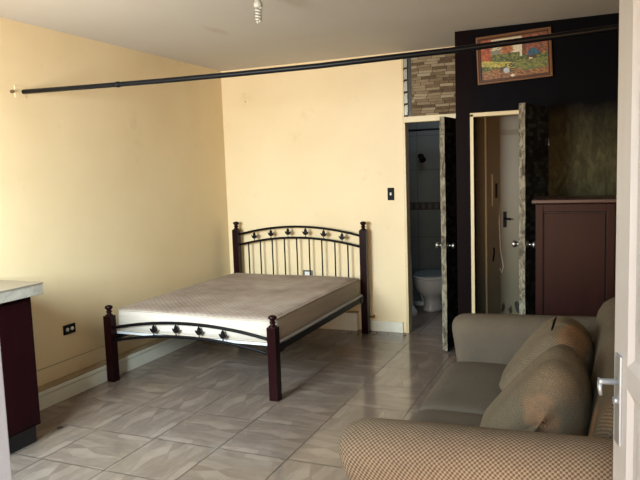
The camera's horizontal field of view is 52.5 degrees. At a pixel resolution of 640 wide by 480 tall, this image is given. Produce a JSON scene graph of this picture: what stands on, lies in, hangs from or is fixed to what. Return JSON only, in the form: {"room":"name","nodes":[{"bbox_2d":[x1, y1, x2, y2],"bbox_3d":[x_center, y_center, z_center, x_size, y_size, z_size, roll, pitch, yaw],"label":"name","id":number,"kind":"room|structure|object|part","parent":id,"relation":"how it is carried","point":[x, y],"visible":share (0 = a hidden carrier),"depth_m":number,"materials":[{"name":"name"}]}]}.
{"room":"studio apartment","nodes":[
{"label":"studio apartment","id":0,"kind":"room"},
{"bbox_2d":[0,17,230,370],"bbox_3d":[-2.091,-0.157,4.574,0.120,2.687,5.520,1,6,23],"label":"wall","id":1,"kind":"structure","parent":0,"point":[116,197],"depth_m":5.19,"materials":[{"name":"beige paint"}]},
{"bbox_2d":[14,85,25,98],"bbox_3d":[-2.062,-1.018,4.462,0.004,0.080,0.095,1,6,23],"label":"rod bracket","id":2,"kind":"object","parent":1,"relation":"attached to","point":[17,89],"visible":0.96,"depth_m":4.45,"materials":[{"name":"beige paint"}]},
{"bbox_2d":[21,24,618,93],"bbox_3d":[0.057,-1.001,3.582,4.569,0.095,0.036,1,6,23],"label":"curtain rod","id":3,"kind":"object","parent":2,"relation":"attached to","point":[610,28],"visible":1,"depth_m":3.53,"materials":[{"name":"black paint"}]},
{"bbox_2d":[63,323,75,334],"bbox_3d":[-1.891,0.672,4.898,0.010,0.072,0.120,1,6,23],"label":"wall outlet","id":4,"kind":"object","parent":1,"relation":"attached to","point":[70,328],"visible":1,"depth_m":4.89,"materials":[{"name":"black plastic"}]},
{"bbox_2d":[37,335,157,386],"bbox_3d":[-1.745,0.916,5.248,0.010,0.110,4.050,1,6,23],"label":"trim","id":5,"kind":"structure","parent":1,"relation":"attached to","point":[54,372],"depth_m":5.00,"materials":[{"name":"beige paint"}]},
{"bbox_2d":[38,338,169,392],"bbox_3d":[-1.703,0.975,5.237,0.098,0.007,4.050,1,6,23],"label":"trim","id":6,"kind":"structure","parent":1,"relation":"attached to","point":[41,388],"depth_m":5.05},
{"bbox_2d":[38,338,197,410],"bbox_3d":[-1.700,1.044,5.245,0.098,0.133,4.050,1,6,23],"label":"baseboard","id":7,"kind":"structure","parent":1,"relation":"attached to","point":[51,396],"depth_m":5.08,"materials":[{"name":"paint"}]},
{"bbox_2d":[10,300,456,479],"bbox_3d":[0.427,1.167,4.498,4.840,0.100,7.050,1,6,23],"label":"floor","id":8,"kind":"structure","parent":0,"point":[199,410],"depth_m":4.43,"materials":[{"name":"beige tile"}]},
{"bbox_2d":[0,297,40,453],"bbox_3d":[-2.286,0.892,3.130,0.465,0.915,1.958,1,6,23],"label":"base cabinet","id":9,"kind":"object","parent":8,"relation":"on","point":[16,324],"visible":0.79,"depth_m":3.82,"materials":[{"name":"brown wood"}]},
{"bbox_2d":[0,280,43,303],"bbox_3d":[-2.330,0.398,3.112,0.564,0.072,2.039,1,6,23],"label":"countertop","id":10,"kind":"structure","parent":9,"relation":"on","point":[10,290],"depth_m":3.81,"materials":[{"name":"stone"}]},
{"bbox_2d":[103,221,369,401],"bbox_3d":[-0.611,0.468,5.722,1.509,1.106,2.043,1,6,23],"label":"frame","id":11,"kind":"object","parent":8,"relation":"on","point":[275,345],"visible":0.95,"depth_m":5.12,"materials":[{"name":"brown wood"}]},
{"bbox_3d":[-1.650,0.814,5.125,0.068,0.612,0.068,1,6,23],"label":"bed post","id":12,"kind":"part","parent":11,"relation":"part of","materials":[{"name":"brown wood"}]},
{"bbox_3d":[-1.257,0.660,6.019,0.044,0.062,1.915,1,6,23],"label":"rail","id":13,"kind":"part","parent":11,"relation":"part of","materials":[{"name":"black metal"}]},
{"bbox_3d":[-0.869,0.354,6.897,0.068,1.106,0.068,1,6,23],"label":"bed post","id":14,"kind":"part","parent":11,"relation":"part of","materials":[{"name":"brown wood"}]},
{"bbox_2d":[118,273,358,342],"bbox_3d":[-0.614,0.535,5.728,1.416,0.184,1.904,1,6,23],"label":"mattress","id":15,"kind":"object","parent":11,"relation":"on","point":[245,302],"visible":0.95,"depth_m":5.22,"materials":[{"name":"fabric"}]},
{"bbox_3d":[-0.607,0.638,5.737,1.429,0.020,1.880,1,6,23],"label":"board","id":16,"kind":"part","parent":11,"relation":"part of","materials":[{"name":"black metal"}]},
{"bbox_3d":[-0.323,0.828,4.563,0.068,0.612,0.068,1,6,23],"label":"bed post","id":17,"kind":"part","parent":11,"relation":"part of","materials":[{"name":"brown wood"}]},
{"bbox_3d":[0.048,0.674,5.466,0.044,0.062,1.915,1,6,23],"label":"rail","id":18,"kind":"part","parent":11,"relation":"part of","materials":[{"name":"black metal"}]},
{"bbox_3d":[0.436,0.368,6.345,0.068,1.106,0.068,1,6,23],"label":"bed post","id":19,"kind":"part","parent":11,"relation":"part of","materials":[{"name":"brown wood"}]},
{"bbox_2d":[411,263,417,315],"bbox_3d":[1.009,0.435,7.087,0.110,0.782,0.126,1,6,23],"label":"toilet brush","id":20,"kind":"object","parent":8,"relation":"on","point":[414,310],"visible":0.53,"depth_m":7.10,"materials":[{"name":"white plastic"}]},
{"bbox_2d":[413,269,441,311],"bbox_3d":[1.278,0.571,7.438,0.453,0.427,0.680,1,6,23],"label":"toilet","id":21,"kind":"object","parent":8,"relation":"on","point":[428,283],"visible":0.78,"depth_m":7.21,"materials":[{"name":"white ceramic"}]},
{"bbox_3d":[1.265,0.399,7.346,0.408,0.027,0.540,1,6,23],"label":"seat","id":22,"kind":"part","parent":21,"relation":"part of","materials":[{"name":"white ceramic"}]},
{"bbox_3d":[1.265,0.375,7.343,0.388,0.017,0.514,1,6,23],"label":"lid","id":23,"kind":"part","parent":21,"relation":"part of","materials":[{"name":"grey"}]},
{"bbox_2d":[338,297,614,479],"bbox_3d":[0.966,0.834,2.905,1.141,0.857,2.085,1,6,23],"label":"sofa","id":24,"kind":"object","parent":8,"relation":"on","point":[445,439],"visible":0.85,"depth_m":2.13,"materials":[{"name":"brown fabric"}]},
{"bbox_2d":[409,409,482,426],"bbox_3d":[0.687,0.901,2.624,0.825,0.155,0.770,1,6,23],"label":"seat cushion","id":25,"kind":"object","parent":24,"relation":"on","point":[467,417],"depth_m":2.96,"materials":[{"name":"grey fabric"}]},
{"bbox_2d":[419,361,506,413],"bbox_3d":[0.995,0.812,3.340,0.817,0.163,0.780,1,6,23],"label":"seat cushion","id":26,"kind":"object","parent":24,"relation":"on","point":[465,386],"depth_m":3.29,"materials":[{"name":"grey fabric"}]},
{"bbox_3d":[0.603,0.927,2.094,1.106,0.665,0.300,1,6,23],"label":"arm","id":27,"kind":"part","parent":24,"relation":"part of"},
{"bbox_3d":[1.318,0.740,3.752,1.086,0.644,0.240,1,6,23],"label":"arm","id":28,"kind":"part","parent":24,"relation":"part of"},
{"bbox_2d":[480,344,592,435],"bbox_3d":[0.871,0.625,2.634,0.436,0.399,0.579,1,6,23],"label":"cushion","id":29,"kind":"object","parent":24,"relation":"on","point":[553,393],"visible":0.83,"depth_m":2.41,"materials":[{"name":"beige fabric"}]},
{"bbox_2d":[499,316,593,390],"bbox_3d":[1.123,0.551,3.217,0.438,0.397,0.699,1,6,23],"label":"cushion","id":30,"kind":"object","parent":24,"relation":"on","point":[568,331],"visible":0.59,"depth_m":3.05,"materials":[{"name":"brown fabric"}]},
{"bbox_3d":[1.356,0.775,2.855,0.385,0.757,1.830,1,6,23],"label":"backrest","id":31,"kind":"part","parent":24,"relation":"part of","materials":[{"name":"beige fabric"}]},
{"bbox_2d":[532,195,616,315],"bbox_3d":[1.699,0.402,4.324,0.509,1.371,0.465,1,6,23],"label":"cabinet","id":32,"kind":"object","parent":8,"relation":"on","point":[575,235],"visible":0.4,"depth_m":4.10,"materials":[{"name":"brown wood"}]},
{"bbox_2d":[597,0,639,479],"bbox_3d":[0.646,0.405,1.129,0.142,2.060,0.899,-1,6,11],"label":"door","id":33,"kind":"structure","parent":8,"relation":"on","point":[626,381],"depth_m":1.44,"materials":[{"name":"white paint"}]},
{"bbox_3d":[0.674,0.343,1.522,0.047,0.040,0.024,-1,6,11],"label":"lever handle","id":34,"kind":"part","parent":33,"relation":"part of","materials":[{"name":"silver metal"}]},
{"bbox_3d":[0.700,0.374,1.522,0.006,0.215,0.045,-1,6,11],"label":"lock plate","id":35,"kind":"part","parent":33,"relation":"part of","materials":[{"name":"silver metal"}]},
{"bbox_3d":[0.645,0.800,1.173,0.010,0.865,0.669,-1,6,11],"label":"raised panel","id":36,"kind":"part","parent":33,"relation":"part of","materials":[{"name":"white paint"}]},
{"bbox_3d":[0.614,-0.100,1.079,0.010,0.845,0.669,-1,6,11],"label":"raised panel","id":37,"kind":"part","parent":33,"relation":"part of","materials":[{"name":"white paint"}]},
{"bbox_2d":[0,0,618,70],"bbox_3d":[0.035,-1.530,3.508,4.840,0.120,5.520,1,6,23],"label":"ceiling","id":38,"kind":"structure","parent":0,"point":[220,35],"depth_m":4.75,"materials":[{"name":"paint"}]},
{"bbox_2d":[254,0,262,22],"bbox_3d":[-0.372,-1.403,3.904,0.090,0.188,0.090,1,6,23],"label":"ceiling lamp","id":39,"kind":"object","parent":38,"relation":"attached to","point":[257,4],"visible":1,"depth_m":3.89,"materials":[{"name":"white plastic"}]},
{"bbox_2d":[221,46,455,332],"bbox_3d":[0.224,-0.439,6.519,2.620,2.687,0.100,1,6,23],"label":"wall","id":40,"kind":"structure","parent":0,"point":[323,147],"depth_m":6.49,"materials":[{"name":"beige paint"}]},
{"bbox_2d":[303,270,312,274],"bbox_3d":[-0.126,0.347,6.701,0.110,0.072,0.010,1,6,23],"label":"wall outlet","id":41,"kind":"object","parent":40,"relation":"attached to","point":[305,272],"visible":0.54,"depth_m":6.70,"materials":[{"name":"grey plastic"}]},
{"bbox_2d":[319,312,358,330],"bbox_3d":[-0.251,0.811,6.779,1.372,0.180,0.065,1,6,23],"label":"trim","id":42,"kind":"structure","parent":40,"relation":"attached to","point":[345,321],"depth_m":6.53,"materials":[{"name":"paint"}]},
{"bbox_2d":[371,320,402,332],"bbox_3d":[0.662,0.856,6.418,0.330,0.105,0.026,1,6,23],"label":"baseboard","id":43,"kind":"structure","parent":40,"relation":"attached to","point":[385,326],"depth_m":6.41,"materials":[{"name":"paint"}]},
{"bbox_2d":[387,188,393,199],"bbox_3d":[0.683,-0.444,6.261,0.066,0.120,0.014,1,6,23],"label":"light switch","id":44,"kind":"object","parent":40,"relation":"attached to","point":[390,190],"visible":1,"depth_m":6.26,"materials":[{"name":"black plastic"}]},
{"bbox_2d":[403,58,411,116],"bbox_3d":[0.832,-1.444,6.109,0.069,0.560,0.080,1,6,23],"label":"window","id":45,"kind":"structure","parent":40,"relation":"in","point":[406,62],"depth_m":6.09,"materials":[{"name":"clear glass"}]},
{"bbox_2d":[401,59,455,332],"bbox_3d":[1.103,-0.413,6.139,0.607,2.655,0.118,1,6,23],"label":"trim","id":46,"kind":"structure","parent":40,"relation":"attached to","point":[426,118],"depth_m":6.21,"materials":[{"name":"beige paint"}]},
{"bbox_2d":[435,116,457,350],"bbox_3d":[1.189,-0.063,5.764,0.178,2.008,0.559,1,7,30],"label":"door","id":47,"kind":"structure","parent":40,"relation":"in","point":[448,188],"depth_m":5.59,"materials":[{"name":"wood"}]},
{"bbox_3d":[1.190,-0.063,5.766,0.040,2.008,0.543,1,7,30],"label":"panel","id":48,"kind":"part","parent":47,"relation":"part of","materials":[{"name":"wood"}]},
{"bbox_3d":[1.128,0.048,5.552,0.069,0.053,0.054,1,7,30],"label":"knob","id":49,"kind":"part","parent":47,"relation":"part of","materials":[{"name":"silver metal"}]},
{"bbox_2d":[407,92,441,300],"bbox_3d":[1.183,-0.428,7.004,1.470,2.500,1.530,1,6,23],"label":"wall","id":50,"kind":"structure","parent":0,"point":[424,178],"depth_m":7.72,"materials":[{"name":"grey tile"}]},
{"bbox_2d":[418,154,425,162],"bbox_3d":[1.193,-0.960,7.619,0.084,0.109,0.148,-3,6,-6],"label":"shower valve","id":51,"kind":"object","parent":50,"relation":"attached to","point":[421,157],"visible":1,"depth_m":7.58,"materials":[{"name":"black metal"}]},
{"bbox_2d":[408,128,439,131],"bbox_3d":[1.306,-1.245,7.275,1.290,0.024,0.024,1,6,23],"label":"shower rail","id":52,"kind":"object","parent":50,"relation":"attached to","point":[427,129],"visible":0.31,"depth_m":7.32,"materials":[{"name":"black metal"}]},
{"bbox_2d":[475,116,499,313],"bbox_3d":[1.820,-0.292,5.496,1.080,2.500,0.564,1,6,23],"label":"wall","id":53,"kind":"structure","parent":0,"point":[492,122],"depth_m":5.86,"materials":[{"name":"beige paint"}]},
{"bbox_2d":[484,117,487,313],"bbox_3d":[1.497,-0.267,5.838,0.015,2.400,0.035,1,6,23],"label":"trim","id":54,"kind":"structure","parent":53,"relation":"attached to","point":[485,118],"depth_m":5.83,"materials":[{"name":"beige paint"}]},
{"bbox_2d":[491,174,496,205],"bbox_3d":[1.558,-0.445,5.796,0.051,0.290,0.025,1,6,23],"label":"intercom","id":55,"kind":"object","parent":53,"relation":"attached to","point":[492,175],"visible":1,"depth_m":5.79,"materials":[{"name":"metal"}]},
{"bbox_3d":[1.575,-0.441,5.795,0.018,0.130,0.015,1,6,23],"label":"lock plate","id":56,"kind":"part","parent":55,"relation":"part of","materials":[{"name":"black plastic"}]},
{"bbox_2d":[499,115,518,313],"bbox_3d":[1.935,-0.144,5.634,0.732,2.130,0.091,1,6,23],"label":"door","id":57,"kind":"structure","parent":53,"relation":"in","point":[508,125],"depth_m":5.74,"materials":[{"name":"paint"}]},
{"bbox_2d":[499,208,503,272],"bbox_3d":[1.624,-0.034,5.802,0.042,0.664,0.044,1,6,23],"label":"hanging cord","id":58,"kind":"object","parent":57,"relation":"hanging from","point":[499,208],"visible":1,"depth_m":5.79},
{"bbox_3d":[1.651,-0.180,5.729,0.071,0.140,0.053,1,6,23],"label":"lever handle","id":59,"kind":"part","parent":57,"relation":"part of","materials":[{"name":"black plastic"}]},
{"bbox_3d":[1.909,-0.937,5.552,0.732,0.045,0.012,1,6,23],"label":"cross rail","id":60,"kind":"part","parent":57,"relation":"part of","materials":[{"name":"white paint"}]},
{"bbox_2d":[455,13,618,314],"bbox_3d":[2.185,-0.377,5.293,2.010,2.687,0.634,1,6,23],"label":"wall partition","id":61,"kind":"structure","parent":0,"point":[580,97],"depth_m":5.01,"materials":[{"name":"black paint"}]},
{"bbox_2d":[470,110,518,312],"bbox_3d":[1.539,-0.024,5.297,0.589,2.028,0.087,1,6,23],"label":"trim","id":62,"kind":"structure","parent":61,"relation":"attached to","point":[473,116],"depth_m":5.33,"materials":[{"name":"beige paint"}]},
{"bbox_2d":[476,27,552,84],"bbox_3d":[1.517,-1.437,5.083,0.580,0.393,0.029,1,6,23],"label":"framed painting","id":63,"kind":"object","parent":61,"relation":"attached to","point":[528,60],"visible":0.88,"depth_m":5.08,"materials":[{"name":"brown wood"}]},
{"bbox_2d":[512,103,549,314],"bbox_3d":[1.623,0.006,4.911,0.180,2.018,0.568,2,7,35],"label":"door","id":64,"kind":"structure","parent":61,"relation":"in","point":[534,142],"depth_m":4.74,"materials":[{"name":"wood"}]},
{"bbox_3d":[1.444,0.029,4.757,0.069,0.053,0.054,2,7,35],"label":"knob","id":65,"kind":"part","parent":64,"relation":"part of","materials":[{"name":"silver metal"}]},
{"bbox_3d":[1.534,0.033,4.693,0.069,0.053,0.054,2,7,35],"label":"knob","id":66,"kind":"part","parent":64,"relation":"part of","materials":[{"name":"silver metal"}]},
{"bbox_3d":[1.624,0.006,4.913,0.042,2.018,0.552,2,7,35],"label":"panel","id":67,"kind":"part","parent":64,"relation":"part of","materials":[{"name":"stone"}]},
{"bbox_3d":[-0.966,0.159,1.183,4.600,2.687,0.120,1,6,23],"label":"wall","id":68,"kind":"structure","parent":0,"visible":0},
{"bbox_2d":[0,346,11,479],"bbox_3d":[-0.002,0.435,0.806,1.285,2.150,0.140,1,6,23],"label":"trim","id":69,"kind":"structure","parent":68,"relation":"attached to","point":[5,463],"depth_m":1.08,"materials":[{"name":"white paint"}]}
]}

